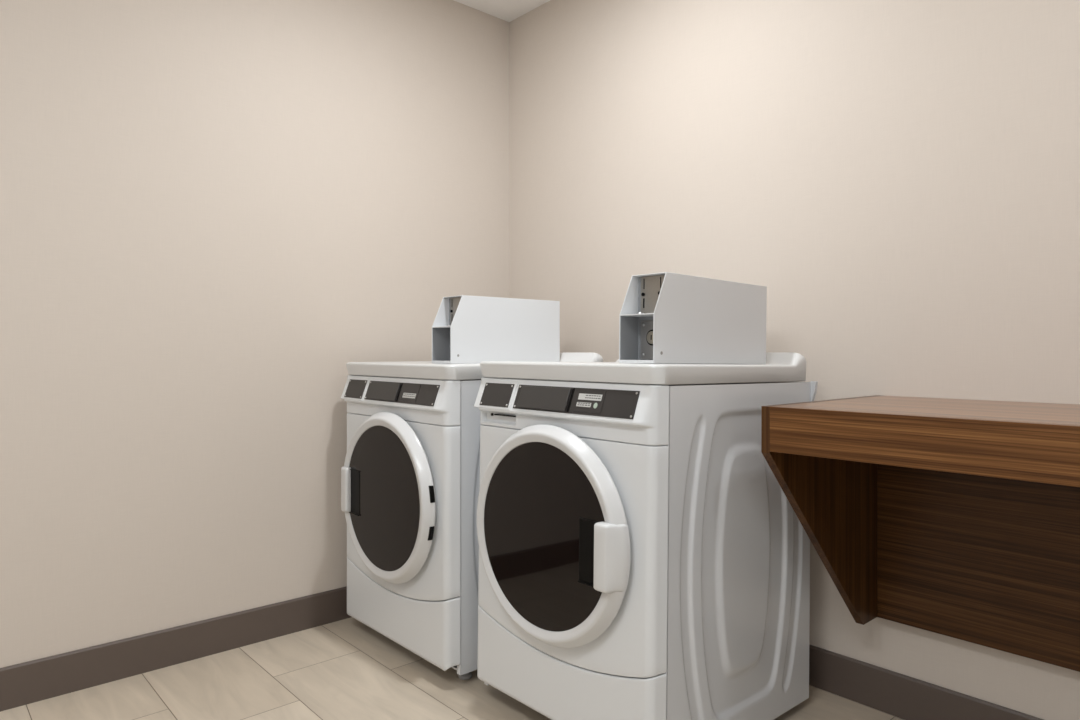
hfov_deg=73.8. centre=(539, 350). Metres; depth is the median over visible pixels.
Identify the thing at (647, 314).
shelf
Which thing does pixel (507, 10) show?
ceiling
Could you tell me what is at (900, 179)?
wall
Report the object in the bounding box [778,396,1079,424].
countertop
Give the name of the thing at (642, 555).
washer
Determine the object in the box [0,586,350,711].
baseboard
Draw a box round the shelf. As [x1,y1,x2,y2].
[620,313,653,316]
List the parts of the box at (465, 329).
frame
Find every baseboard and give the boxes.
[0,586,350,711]
[809,644,1043,719]
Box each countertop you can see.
[761,395,1079,671]
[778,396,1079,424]
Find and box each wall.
[0,0,508,667]
[509,0,1079,719]
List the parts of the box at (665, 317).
frame, vault door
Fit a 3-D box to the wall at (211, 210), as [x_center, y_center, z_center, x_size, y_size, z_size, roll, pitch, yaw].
[-1.487,-0.246,2.231,3.740,2.572,0.120,0,0,-42]
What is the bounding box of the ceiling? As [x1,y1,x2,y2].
[454,0,549,21]
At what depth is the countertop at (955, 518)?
1.79 m
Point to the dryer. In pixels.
(410, 472)
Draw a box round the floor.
[0,617,903,719]
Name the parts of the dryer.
door handle, trim plate, dark plate, door glass, door, control panel, kick panel, panel, lid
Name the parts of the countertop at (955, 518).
panel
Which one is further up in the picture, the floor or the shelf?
the shelf
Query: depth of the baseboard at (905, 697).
2.05 m
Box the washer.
[474,352,817,719]
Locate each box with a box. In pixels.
[432,295,559,362]
[619,272,766,363]
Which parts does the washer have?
detergent drawer, dark plate, door glass, door, kick panel, panel, control panel, door handle, lid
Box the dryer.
[341,352,602,679]
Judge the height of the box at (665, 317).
0.228 m
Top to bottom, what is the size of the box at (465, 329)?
0.228 m

